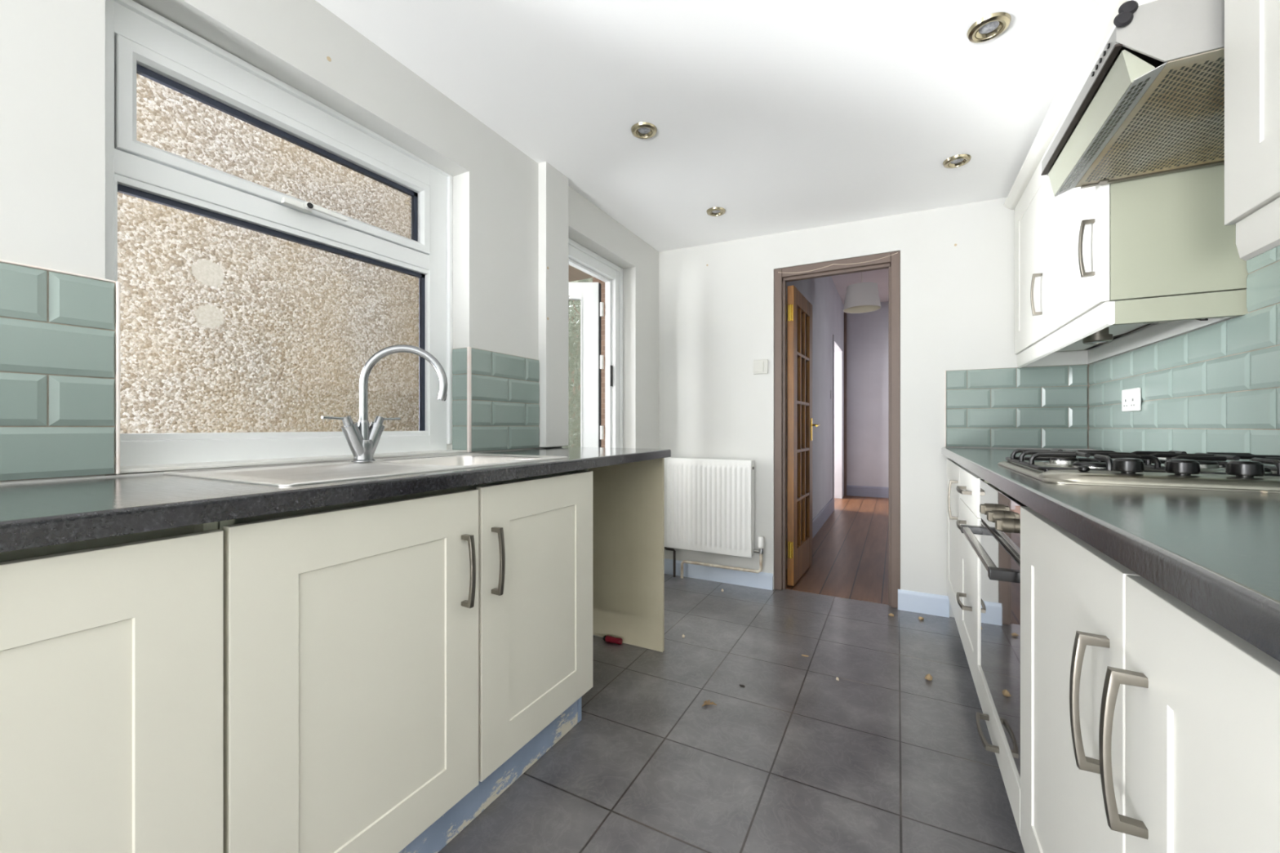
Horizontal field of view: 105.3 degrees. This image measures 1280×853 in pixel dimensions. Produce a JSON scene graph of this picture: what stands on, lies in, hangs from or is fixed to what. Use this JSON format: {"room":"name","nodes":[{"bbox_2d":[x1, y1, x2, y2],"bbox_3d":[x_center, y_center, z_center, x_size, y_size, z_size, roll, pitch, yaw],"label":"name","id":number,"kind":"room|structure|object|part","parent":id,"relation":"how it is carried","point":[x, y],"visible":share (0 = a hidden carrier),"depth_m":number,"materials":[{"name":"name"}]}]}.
{"room":"kitchen","nodes":[
{"label":"kitchen","id":0,"kind":"room"},
{"bbox_2d":[0,0,658,484],"bbox_3d":[-1.440,-0.125,0.561,0.170,2.350,6.650,0,0,28],"label":"wall","id":1,"kind":"structure","parent":0,"point":[52,52],"depth_m":1.40,"materials":[{"name":"paint"}]},
{"bbox_2d":[0,259,119,481],"bbox_3d":[-1.348,-0.102,0.539,0.012,0.404,1.098,0,0,28],"label":"tile backsplash","id":2,"kind":"structure","parent":1,"relation":"attached to","point":[60,331],"depth_m":0.95,"materials":[{"name":"tile"}]},
{"bbox_2d":[105,0,453,466],"bbox_3d":[-0.981,-0.450,1.478,0.107,1.090,1.004,0,0,28],"label":"window","id":3,"kind":"structure","parent":1,"relation":"in","point":[139,40],"depth_m":1.35,"materials":[{"name":"white plastic"}]},
{"bbox_3d":[-1.001,-0.763,1.473,0.055,0.272,0.827,0,0,28],"label":"fanlight sash","id":4,"kind":"part","parent":3,"relation":"part of","materials":[{"name":"white plastic"}]},
{"bbox_3d":[-0.958,-0.639,1.445,0.033,0.024,0.174,0,0,28],"label":"handle","id":5,"kind":"part","parent":3,"relation":"part of","materials":[{"name":"white plastic"}]},
{"bbox_2d":[120,449,466,473],"bbox_3d":[-0.928,0.095,1.466,0.101,0.010,0.963,0,0,28],"label":"window sill","id":6,"kind":"structure","parent":1,"relation":"attached to","point":[156,468],"depth_m":1.27,"materials":[{"name":"white plastic"}]},
{"bbox_2d":[452,347,466,450],"bbox_3d":[-0.694,-0.103,1.886,0.084,0.400,0.009,0,0,28],"label":"tile backsplash","id":7,"kind":"structure","parent":1,"relation":"attached to","point":[459,356],"depth_m":1.88,"materials":[{"name":"tile"}]},
{"bbox_2d":[466,346,539,452],"bbox_3d":[-0.557,-0.103,2.042,0.012,0.402,0.417,0,0,28],"label":"tile backsplash","id":8,"kind":"structure","parent":1,"relation":"attached to","point":[503,389],"depth_m":2.01,"materials":[{"name":"tile"}]},
{"bbox_3d":[-0.651,-0.103,1.863,0.012,0.402,0.012,0,0,28],"label":"edge trim","id":9,"kind":"part","parent":8,"relation":"part of","materials":[{"name":"white plastic"}]},
{"bbox_2d":[538,161,568,447],"bbox_3d":[-0.404,-0.578,2.296,0.046,1.345,0.173,0,0,28],"label":"trim","id":10,"kind":"structure","parent":1,"relation":"attached to","point":[553,185],"depth_m":2.26,"materials":[{"name":"paint"}]},
{"bbox_2d":[562,238,622,448],"bbox_3d":[-0.611,0.000,2.936,0.746,2.000,0.755,0,0,28],"label":"door","id":11,"kind":"structure","parent":1,"relation":"in","point":[585,305],"depth_m":3.06,"materials":[{"name":"white plastic"}]},
{"bbox_3d":[-0.599,-0.050,3.087,0.464,1.510,0.008,0,0,0],"label":"pane","id":12,"kind":"part","parent":11,"relation":"part of","materials":[{"name":"clear glass"}]},
{"bbox_3d":[-0.178,-0.315,3.039,0.008,0.130,0.021,0,0,28],"label":"strike plate","id":13,"kind":"part","parent":11,"relation":"part of","materials":[{"name":"black plastic"}]},
{"bbox_2d":[315,0,1101,251],"bbox_3d":[-0.430,-1.212,-0.039,2.575,0.145,6.570,0,0,28],"label":"ceiling","id":14,"kind":"structure","parent":0,"point":[780,116],"depth_m":1.72,"materials":[{"name":"paint"}]},
{"bbox_2d":[631,121,657,138],"bbox_3d":[0.017,-1.181,1.954,0.106,0.014,0.106,0,0,28],"label":"recessed light","id":15,"kind":"object","parent":14,"relation":"in","point":[639,130],"visible":1,"depth_m":1.95,"materials":[{"name":"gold metal"}]},
{"bbox_3d":[0.017,-1.185,1.954,0.049,0.003,0.049,0,0,28],"label":"bulb","id":16,"kind":"part","parent":15,"relation":"part of","materials":[{"name":"clear glass"}]},
{"bbox_2d":[706,207,725,216],"bbox_3d":[0.419,-1.181,2.689,0.106,0.014,0.106,0,0,28],"label":"recessed light","id":17,"kind":"object","parent":14,"relation":"in","point":[713,211],"visible":1,"depth_m":2.68,"materials":[{"name":"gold metal"}]},
{"bbox_2d":[942,154,971,168],"bbox_3d":[1.379,-1.153,2.126,0.106,0.014,0.106,0,0,28],"label":"recessed light","id":18,"kind":"object","parent":14,"relation":"in","point":[956,161],"visible":1,"depth_m":2.12,"materials":[{"name":"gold metal"}]},
{"bbox_3d":[1.379,-1.156,2.126,0.049,0.003,0.049,0,0,28],"label":"bulb","id":19,"kind":"part","parent":18,"relation":"part of","materials":[{"name":"clear glass"}]},
{"bbox_2d":[966,12,1011,43],"bbox_3d":[1.010,-1.153,1.415,0.106,0.014,0.106,0,0,28],"label":"recessed light","id":20,"kind":"object","parent":14,"relation":"in","point":[988,27],"visible":1,"depth_m":1.41,"materials":[{"name":"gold metal"}]},
{"bbox_3d":[1.010,-1.156,1.415,0.049,0.003,0.049,0,0,28],"label":"bulb","id":21,"kind":"part","parent":20,"relation":"part of","materials":[{"name":"clear glass"}]},
{"bbox_2d":[438,495,1024,852],"bbox_3d":[0.304,1.029,2.722,4.400,0.062,12.100,0,0,28],"label":"floor","id":22,"kind":"structure","parent":0,"point":[883,757],"depth_m":1.57,"materials":[{"name":"tile"}]},
{"bbox_2d":[0,521,223,852],"bbox_3d":[-1.000,0.509,0.597,0.515,0.735,0.602,0,0,28],"label":"base cabinet","id":23,"kind":"object","parent":22,"relation":"on","point":[112,648],"visible":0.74,"depth_m":0.64,"materials":[{"name":"beige paint"}]},
{"bbox_2d":[217,468,592,852],"bbox_3d":[-0.605,0.509,1.306,0.551,0.734,1.016,0,0,28],"label":"base cabinet","id":24,"kind":"object","parent":22,"relation":"on","point":[384,658],"visible":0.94,"depth_m":0.99,"materials":[{"name":"beige paint"}]},
{"bbox_2d":[0,446,671,552],"bbox_3d":[-0.748,0.122,1.085,0.564,0.044,2.722,0,0,28],"label":"countertop","id":25,"kind":"structure","parent":24,"relation":"on","point":[42,513],"depth_m":0.79,"materials":[{"name":"grey stone"}]},
{"bbox_2d":[163,453,568,486],"bbox_3d":[-0.648,0.178,1.342,0.504,0.159,0.845,0,0,28],"label":"sink","id":26,"kind":"object","parent":25,"relation":"in","point":[309,473],"visible":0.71,"depth_m":1.18,"materials":[{"name":"silver metal"}]},
{"bbox_2d":[320,344,447,462],"bbox_3d":[-0.741,-0.070,1.429,0.319,0.340,0.127,0,0,-31],"label":"mixer tap","id":27,"kind":"object","parent":25,"relation":"on","point":[362,438],"visible":1,"depth_m":1.40,"materials":[{"name":"grey metal"}]},
{"bbox_2d":[320,415,400,462],"bbox_3d":[-0.791,0.034,1.398,0.060,0.131,0.229,0,0,28],"label":"handle","id":28,"kind":"object","parent":27,"relation":"on","point":[362,438],"depth_m":1.38,"materials":[{"name":"metal"}]},
{"bbox_3d":[-0.689,-0.120,1.430,0.236,0.240,0.022,0,0,-17],"label":"spout","id":29,"kind":"part","parent":27,"relation":"part of","materials":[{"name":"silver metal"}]},
{"bbox_3d":[-0.519,0.515,0.976,0.019,0.722,0.505,0,0,28],"label":"door","id":30,"kind":"part","parent":24,"relation":"part of","materials":[{"name":"beige paint"}]},
{"bbox_3d":[-0.400,0.338,1.143,0.036,0.168,0.014,0,0,28],"label":"handle","id":31,"kind":"part","parent":24,"relation":"part of","materials":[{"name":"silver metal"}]},
{"bbox_3d":[-0.356,0.338,1.227,0.036,0.168,0.014,0,0,28],"label":"handle","id":32,"kind":"part","parent":24,"relation":"part of","materials":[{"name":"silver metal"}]},
{"bbox_3d":[-0.282,0.513,1.427,0.019,0.726,0.498,0,0,28],"label":"door","id":33,"kind":"part","parent":24,"relation":"part of","materials":[{"name":"beige paint"}]},
{"bbox_2d":[399,700,577,852],"bbox_3d":[-0.649,0.938,0.827,0.016,0.123,1.857,0,0,28],"label":"plinth","id":34,"kind":"object","parent":22,"relation":"on","point":[442,831],"visible":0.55,"depth_m":1.29,"materials":[{"name":"blue paint"}]},
{"bbox_2d":[577,697,581,722],"bbox_3d":[-0.212,0.938,1.659,0.022,0.123,0.020,0,0,28],"label":"batten","id":35,"kind":"object","parent":22,"relation":"attached to","point":[580,699],"visible":0.31,"depth_m":1.65,"materials":[{"name":"blue wood"}]},
{"bbox_2d":[592,635,622,644],"bbox_3d":[-0.168,0.985,2.274,0.187,0.028,0.029,0,0,25],"label":"screwdriver","id":36,"kind":"object","parent":22,"relation":"on","point":[611,639],"visible":0.98,"depth_m":2.25,"materials":[{"name":"red plastic"}]},
{"bbox_2d":[588,457,664,652],"bbox_3d":[-0.129,0.567,2.291,0.527,0.864,0.018,0,0,28],"label":"end panel","id":37,"kind":"object","parent":22,"relation":"on","point":[628,498],"visible":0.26,"depth_m":2.23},
{"bbox_2d":[702,700,716,706],"bbox_3d":[0.246,0.993,1.758,0.056,0.011,0.031,0,0,-8],"label":"scrap","id":38,"kind":"object","parent":22,"relation":"on","point":[705,703],"visible":1,"depth_m":1.75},
{"bbox_2d":[924,673,932,680],"bbox_3d":[1.140,0.988,1.926,0.025,0.029,0.024,0,0,-28],"label":"crumb","id":39,"kind":"object","parent":22,"relation":"on","point":[928,677],"visible":1,"depth_m":1.92,"materials":[{"name":"beige food"}]},
{"bbox_2d":[946,458,962,635],"bbox_3d":[1.692,0.511,2.173,0.583,0.710,0.600,0,0,28],"label":"base cabinet","id":40,"kind":"object","parent":22,"relation":"on","point":[953,468],"visible":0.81,"depth_m":2.23,"materials":[{"name":"beige paint"}]},
{"bbox_3d":[1.343,0.315,2.098,0.036,0.168,0.014,0,0,28],"label":"handle","id":41,"kind":"part","parent":40,"relation":"part of","materials":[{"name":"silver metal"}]},
{"bbox_2d":[955,466,982,694],"bbox_3d":[1.432,0.511,1.680,0.583,0.710,0.506,0,0,28],"label":"base cabinet","id":42,"kind":"object","parent":22,"relation":"on","point":[968,489],"visible":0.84,"depth_m":1.74,"materials":[{"name":"beige paint"}]},
{"bbox_3d":[1.172,0.360,1.773,0.036,0.014,0.168,0,0,28],"label":"handle","id":43,"kind":"part","parent":42,"relation":"part of","materials":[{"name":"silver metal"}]},
{"bbox_3d":[1.172,0.634,1.773,0.036,0.014,0.168,0,0,28],"label":"handle","id":44,"kind":"part","parent":42,"relation":"part of","materials":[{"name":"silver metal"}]},
{"bbox_3d":[1.172,0.231,1.773,0.036,0.014,0.168,0,0,28],"label":"handle","id":45,"kind":"part","parent":42,"relation":"part of","materials":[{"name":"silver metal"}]},
{"bbox_3d":[1.214,0.644,1.794,0.019,0.443,0.505,0,0,28],"label":"drawer","id":46,"kind":"part","parent":42,"relation":"part of","materials":[{"name":"beige paint"}]},
{"bbox_3d":[1.214,0.358,1.794,0.019,0.123,0.505,0,0,28],"label":"drawer","id":47,"kind":"part","parent":42,"relation":"part of","materials":[{"name":"beige paint"}]},
{"bbox_3d":[1.214,0.231,1.794,0.019,0.126,0.505,0,0,28],"label":"drawer","id":48,"kind":"part","parent":42,"relation":"part of","materials":[{"name":"beige paint"}]},
{"bbox_2d":[975,665,1020,836],"bbox_3d":[1.169,0.510,1.182,0.583,0.711,0.614,0,0,28],"label":"housing","id":49,"kind":"object","parent":22,"relation":"on","point":[1011,780],"visible":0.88,"depth_m":1.24,"materials":[{"name":"beige paint"}]},
{"bbox_3d":[0.932,0.822,1.318,0.036,0.014,0.168,0,0,28],"label":"handle","id":50,"kind":"part","parent":49,"relation":"part of","materials":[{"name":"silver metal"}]},
{"bbox_2d":[960,479,1027,778],"bbox_3d":[1.151,0.461,1.192,0.566,0.598,0.608,0,0,28],"label":"oven","id":51,"kind":"object","parent":49,"relation":"in","point":[997,550],"visible":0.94,"depth_m":1.21,"materials":[{"name":"grey"}]},
{"bbox_3d":[0.944,0.225,1.328,0.032,0.033,0.033,0,0,28],"label":"knob","id":52,"kind":"part","parent":51,"relation":"part of","materials":[{"name":"grey metal"}]},
{"bbox_3d":[0.888,0.225,1.222,0.032,0.033,0.033,0,0,28],"label":"knob","id":53,"kind":"part","parent":51,"relation":"part of","materials":[{"name":"grey metal"}]},
{"bbox_3d":[0.957,0.530,1.294,0.021,0.460,0.608,0,0,28],"label":"door","id":54,"kind":"part","parent":51,"relation":"part of","materials":[{"name":"black glass"}]},
{"bbox_3d":[0.957,0.228,1.294,0.022,0.120,0.608,0,0,28],"label":"control panel","id":55,"kind":"part","parent":51,"relation":"part of","materials":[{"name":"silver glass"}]},
{"bbox_3d":[0.832,0.225,1.116,0.032,0.033,0.033,0,0,28],"label":"knob","id":56,"kind":"part","parent":51,"relation":"part of","materials":[{"name":"grey metal"}]},
{"bbox_2d":[1020,506,1279,852],"bbox_3d":[0.774,0.511,0.433,0.583,0.710,1.076,0,0,28],"label":"base cabinet","id":57,"kind":"object","parent":22,"relation":"on","point":[1148,725],"visible":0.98,"depth_m":0.52,"materials":[{"name":"beige paint"}]},
{"bbox_3d":[0.684,0.517,0.788,0.019,0.698,0.529,0,0,28],"label":"door","id":58,"kind":"part","parent":57,"relation":"part of","materials":[{"name":"beige paint"}]},
{"bbox_3d":[0.557,0.342,0.607,0.036,0.168,0.014,0,0,28],"label":"handle","id":59,"kind":"part","parent":57,"relation":"part of","materials":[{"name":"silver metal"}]},
{"bbox_2d":[941,447,1279,662],"bbox_3d":[1.060,0.127,0.928,0.598,0.033,3.430,0,0,28],"label":"countertop","id":60,"kind":"structure","parent":57,"relation":"on","point":[1217,553],"depth_m":0.52,"materials":[{"name":"grey stone"}]},
{"bbox_2d":[997,448,1279,493],"bbox_3d":[1.136,0.085,1.080,0.488,0.050,0.560,0,0,28],"label":"gas hob","id":61,"kind":"object","parent":60,"relation":"in","point":[1180,469],"visible":1,"depth_m":0.93,"materials":[{"name":"metal"}]},
{"bbox_3d":[0.928,0.074,0.929,0.044,0.030,0.044,0,0,28],"label":"knob","id":62,"kind":"part","parent":61,"relation":"part of","materials":[{"name":"black plastic"}]},
{"bbox_3d":[0.994,0.074,0.895,0.044,0.030,0.044,0,0,28],"label":"knob","id":63,"kind":"part","parent":61,"relation":"part of","materials":[{"name":"black plastic"}]},
{"bbox_3d":[1.063,0.074,0.859,0.044,0.030,0.044,0,0,28],"label":"knob","id":64,"kind":"part","parent":61,"relation":"part of","materials":[{"name":"black plastic"}]},
{"bbox_3d":[0.509,0.342,0.516,0.036,0.168,0.014,0,0,28],"label":"handle","id":65,"kind":"part","parent":57,"relation":"part of","materials":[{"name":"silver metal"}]},
{"bbox_3d":[0.433,0.517,0.312,0.019,0.698,0.536,0,0,28],"label":"door","id":66,"kind":"part","parent":57,"relation":"part of","materials":[{"name":"beige paint"}]},
{"bbox_2d":[786,275,844,569],"bbox_3d":[1.870,-0.475,5.124,0.100,2.950,4.510,0,0,28],"label":"wall","id":67,"kind":"structure","parent":0,"point":[828,313],"depth_m":5.04,"materials":[{"name":"paint"}]},
{"bbox_2d":[812,497,834,538],"bbox_3d":[1.726,0.925,4.724,0.018,0.150,2.508,0,0,28],"label":"baseboard","id":68,"kind":"structure","parent":67,"relation":"attached to","point":[821,517],"depth_m":4.91,"materials":[{"name":"white wood"}]},
{"bbox_2d":[832,334,843,498],"bbox_3d":[2.521,-0.050,6.346,0.113,2.100,1.100,0,0,28],"label":"door frame","id":69,"kind":"structure","parent":67,"relation":"attached to","point":[837,349],"depth_m":6.76,"materials":[{"name":"paint"}]},
{"bbox_2d":[844,311,846,495],"bbox_3d":[2.969,-0.360,7.065,0.035,2.720,0.049,0,0,28],"label":"trim","id":70,"kind":"structure","parent":67,"relation":"attached to","point":[845,313],"depth_m":7.04,"materials":[{"name":"beige paint"}]},
{"bbox_2d":[831,268,888,305],"bbox_3d":[1.402,-1.800,5.427,3.620,0.100,4.610,0,0,28],"label":"ceiling","id":71,"kind":"structure","parent":0,"point":[880,277],"depth_m":5.85,"materials":[{"name":"paint"}]},
{"bbox_2d":[843,271,880,313],"bbox_3d":[1.951,-1.390,4.296,0.304,0.720,0.304,0,0,28],"label":"pendant lamp","id":72,"kind":"object","parent":71,"relation":"hanging from","point":[861,297],"visible":0.87,"depth_m":4.20,"materials":[{"name":"white fabric"}]},
{"bbox_2d":[846,301,888,487],"bbox_3d":[2.710,-0.475,7.287,4.200,2.950,0.100,0,0,28],"label":"wall","id":73,"kind":"structure","parent":0,"point":[867,333],"depth_m":6.95,"materials":[{"name":"paint"}]},
{"bbox_2d":[846,484,888,497],"bbox_3d":[3.450,0.925,6.829,1.105,0.150,0.020,0,0,28],"label":"baseboard","id":74,"kind":"structure","parent":73,"relation":"attached to","point":[854,491],"depth_m":6.94,"materials":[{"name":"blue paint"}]},
{"bbox_2d":[658,197,1090,617],"bbox_3d":[1.133,-0.475,2.896,2.545,3.050,0.120,0,0,28],"label":"wall","id":75,"kind":"structure","parent":0,"point":[957,302],"depth_m":2.82,"materials":[{"name":"paint"}]},
{"bbox_2d":[664,457,764,558],"bbox_3d":[0.460,0.503,3.127,0.670,0.593,0.096,0,0,28],"label":"radiator","id":76,"kind":"object","parent":75,"relation":"attached to","point":[709,503],"visible":0.92,"depth_m":3.08,"materials":[{"name":"white metal"}]},
{"bbox_2d":[664,546,675,577],"bbox_3d":[0.200,0.900,3.260,0.081,0.198,0.016,0,0,28],"label":"pipe","id":77,"kind":"object","parent":76,"relation":"attached to","point":[665,548],"visible":0.89,"depth_m":3.24,"materials":[{"name":"grey metal"}]},
{"bbox_2d":[680,554,762,578],"bbox_3d":[0.507,0.887,3.098,0.540,0.224,0.019,0,0,28],"label":"pipe","id":78,"kind":"object","parent":76,"relation":"attached to","point":[682,562],"visible":1,"depth_m":3.08,"materials":[{"name":"beige metal"}]},
{"bbox_2d":[664,558,773,590],"bbox_3d":[0.469,0.951,3.169,0.775,0.098,0.016,0,0,28],"label":"baseboard","id":79,"kind":"structure","parent":75,"relation":"attached to","point":[764,580],"depth_m":3.13,"materials":[{"name":"white wood"}]},
{"bbox_2d":[753,359,768,373],"bbox_3d":[0.746,-0.370,3.024,0.090,0.088,0.014,0,0,28],"label":"light switch","id":80,"kind":"object","parent":75,"relation":"attached to","point":[760,366],"visible":1,"depth_m":3.02,"materials":[{"name":"grey plastic"}]},
{"bbox_2d":[773,250,900,608],"bbox_3d":[1.277,0.018,3.128,0.683,1.965,0.658,0,0,28],"label":"door","id":81,"kind":"structure","parent":75,"relation":"in","point":[800,420],"depth_m":2.99,"materials":[{"name":"brown wood"}]},
{"bbox_3d":[1.079,0.002,3.279,0.004,1.561,0.393,0,0,30],"label":"pane","id":82,"kind":"part","parent":81,"relation":"part of","materials":[{"name":"glass"}]},
{"bbox_3d":[1.230,0.020,3.436,0.059,0.160,0.111,0,0,28],"label":"handle","id":83,"kind":"part","parent":81,"relation":"part of","materials":[{"name":"gold metal"}]},
{"bbox_2d":[777,252,897,273],"bbox_3d":[1.129,-0.938,2.832,0.648,0.036,0.004,0,0,28],"label":"cable","id":84,"kind":"object","parent":81,"relation":"attached to","point":[897,252],"visible":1,"depth_m":2.81,"materials":[{"name":"beige plastic"}]},
{"bbox_2d":[897,589,949,617],"bbox_3d":[1.516,0.946,2.617,0.238,0.108,0.016,0,0,28],"label":"baseboard","id":85,"kind":"structure","parent":75,"relation":"attached to","point":[937,605],"depth_m":2.61,"materials":[{"name":"white wood"}]},
{"bbox_2d":[944,364,1088,448],"bbox_3d":[1.861,-0.095,2.437,0.579,0.403,0.012,0,0,28],"label":"tile backsplash","id":86,"kind":"structure","parent":75,"relation":"attached to","point":[1047,406],"depth_m":2.43,"materials":[{"name":"tile"}]},
{"bbox_3d":[1.607,-0.095,2.571,0.005,0.403,0.012,0,0,28],"label":"edge trim","id":87,"kind":"part","parent":86,"relation":"part of","materials":[{"name":"white plastic"}]},
{"bbox_2d":[1022,351,1088,367],"bbox_3d":[2.001,-0.325,2.365,0.274,0.061,0.009,0,0,28],"label":"trim","id":88,"kind":"structure","parent":75,"relation":"attached to","point":[1068,357],"depth_m":2.34,"materials":[{"name":"paint"}]},
{"bbox_2d":[1090,288,1276,472],"bbox_3d":[0.679,-0.125,-0.567,0.120,2.350,6.630,0,0,28],"label":"wall","id":89,"kind":"structure","parent":0,"point":[1244,289],"depth_m":1.86,"materials":[{"name":"paint"}]},
{"bbox_2d":[1102,0,1156,50],"bbox_3d":[1.303,-0.953,1.070,0.278,0.260,0.590,0,0,28],"label":"upper cabinet","id":90,"kind":"object","parent":89,"relation":"attached to","point":[1140,2],"visible":0.06,"depth_m":1.23,"materials":[{"name":"beige paint"}]},
{"bbox_2d":[1040,0,1224,196],"bbox_3d":[1.237,-0.746,1.101,0.417,0.151,0.568,0,0,28],"label":"hood","id":91,"kind":"object","parent":90,"relation":"attached to","point":[1152,102],"visible":0.76,"depth_m":1.06,"materials":[{"name":"silver metal"}]},
{"bbox_2d":[1014,48,1248,368],"bbox_3d":[1.703,-0.685,1.856,0.325,0.795,1.169,0,0,28],"label":"upper cabinet","id":92,"kind":"object","parent":89,"relation":"attached to","point":[1122,256],"visible":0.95,"depth_m":1.38,"materials":[{"name":"beige paint"}]},
{"bbox_3d":[1.722,-0.721,2.143,0.019,0.725,0.634,0,0,28],"label":"door","id":93,"kind":"part","parent":92,"relation":"part of","materials":[{"name":"beige paint"}]},
{"bbox_3d":[1.605,-0.535,1.980,0.036,0.168,0.014,0,0,28],"label":"handle","id":94,"kind":"part","parent":92,"relation":"part of","materials":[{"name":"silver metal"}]},
{"bbox_2d":[1003,0,1127,209],"bbox_3d":[1.232,-1.101,1.231,0.088,0.034,2.726,0,0,28],"label":"crown molding","id":95,"kind":"structure","parent":92,"relation":"on","point":[1101,24],"depth_m":1.58,"materials":[{"name":"beige paint"}]},
{"bbox_3d":[1.450,-0.721,1.627,0.019,0.725,0.525,0,0,28],"label":"door","id":96,"kind":"part","parent":92,"relation":"part of","materials":[{"name":"beige paint"}]},
{"bbox_3d":[1.328,-0.530,1.454,0.036,0.168,0.014,0,0,28],"label":"handle","id":97,"kind":"part","parent":92,"relation":"part of","materials":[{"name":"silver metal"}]},
{"bbox_2d":[1082,326,1112,344],"bbox_3d":[1.655,-0.332,1.767,0.080,0.056,0.080,0,0,28],"label":"light","id":98,"kind":"object","parent":92,"relation":"attached to","point":[1102,336],"visible":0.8,"depth_m":1.74,"materials":[{"name":"silver metal"}]},
{"bbox_3d":[1.724,-0.368,1.845,0.256,0.017,1.132,0,0,28],"label":"panel","id":99,"kind":"part","parent":92,"relation":"part of","materials":[{"name":"beige paint"}]},
{"bbox_2d":[1143,320,1173,324],"bbox_3d":[1.501,-0.332,1.407,0.080,0.056,0.080,0,0,28],"label":"light","id":100,"kind":"object","parent":92,"relation":"attached to","point":[1170,321],"visible":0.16,"depth_m":1.43,"materials":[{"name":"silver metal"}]},
{"bbox_2d":[1112,318,1208,337],"bbox_3d":[1.639,-0.322,1.532,0.075,0.064,0.441,0,0,23],"label":"cable","id":101,"kind":"object","parent":92,"relation":"attached to","point":[1205,319],"visible":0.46,"depth_m":1.69,"materials":[{"name":"grey plastic"}]},
{"bbox_2d":[1088,316,1235,364],"bbox_3d":[1.847,-0.325,1.791,0.012,0.061,1.146,0,0,28],"label":"trim","id":102,"kind":"structure","parent":89,"relation":"attached to","point":[1157,332],"depth_m":1.75,"materials":[{"name":"paint"}]},
{"bbox_2d":[1088,245,1279,466],"bbox_3d":[1.365,-0.293,0.875,0.010,0.800,3.220,0,0,28],"label":"tile backsplash","id":103,"kind":"structure","parent":89,"relation":"attached to","point":[1215,388],"depth_m":1.42,"materials":[{"name":"tile"}]},
{"bbox_2d":[1121,387,1141,411],"bbox_3d":[1.871,-0.101,1.863,0.014,0.086,0.146,0,0,28],"label":"wall socket","id":104,"kind":"object","parent":103,"relation":"attached to","point":[1131,397],"visible":1,"depth_m":1.84,"materials":[{"name":"white plastic"}]},
{"bbox_2d":[1224,0,1279,261],"bbox_3d":[0.942,-0.685,0.384,0.278,0.795,0.958,0,0,28],"label":"upper cabinet","id":105,"kind":"object","parent":89,"relation":"attached to","point":[1251,27],"visible":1,"depth_m":0.80,"materials":[{"name":"beige paint"}]},
{"label":"outside","id":106,"kind":"structure","parent":0,"visible":0},
{"bbox_3d":[-3.532,1.175,4.687,7.380,0.250,13.000,0,0,28],"label":"ground","id":107,"kind":"structure","parent":106,"visible":0},
{"bbox_2d":[117,73,418,433],"bbox_3d":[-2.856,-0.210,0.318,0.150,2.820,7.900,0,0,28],"label":"window pane","id":108,"kind":"structure","parent":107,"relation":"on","point":[225,327],"depth_m":2.22,"materials":[{"name":"glass"}]},
{"bbox_2d":[592,277,604,447],"bbox_3d":[0.007,-0.400,5.224,1.060,3.200,0.250,0,0,28],"label":"brick wall","id":109,"kind":"structure","parent":107,"relation":"on","point":[594,279],"depth_m":5.30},
{"bbox_3d":[-1.435,-0.350,0.773,0.019,2.800,7.030,0,0,28],"label":"wall","id":110,"kind":"structure","parent":0,"visible":0},
{"bbox_2d":[568,264,594,281],"bbox_3d":[-0.602,-1.090,3.126,0.720,0.040,0.930,0,0,28],"label":"soffit","id":111,"kind":"structure","parent":110,"relation":"attached to","point":[575,274],"depth_m":3.44,"materials":[{"name":"beige wood"}]}
]}

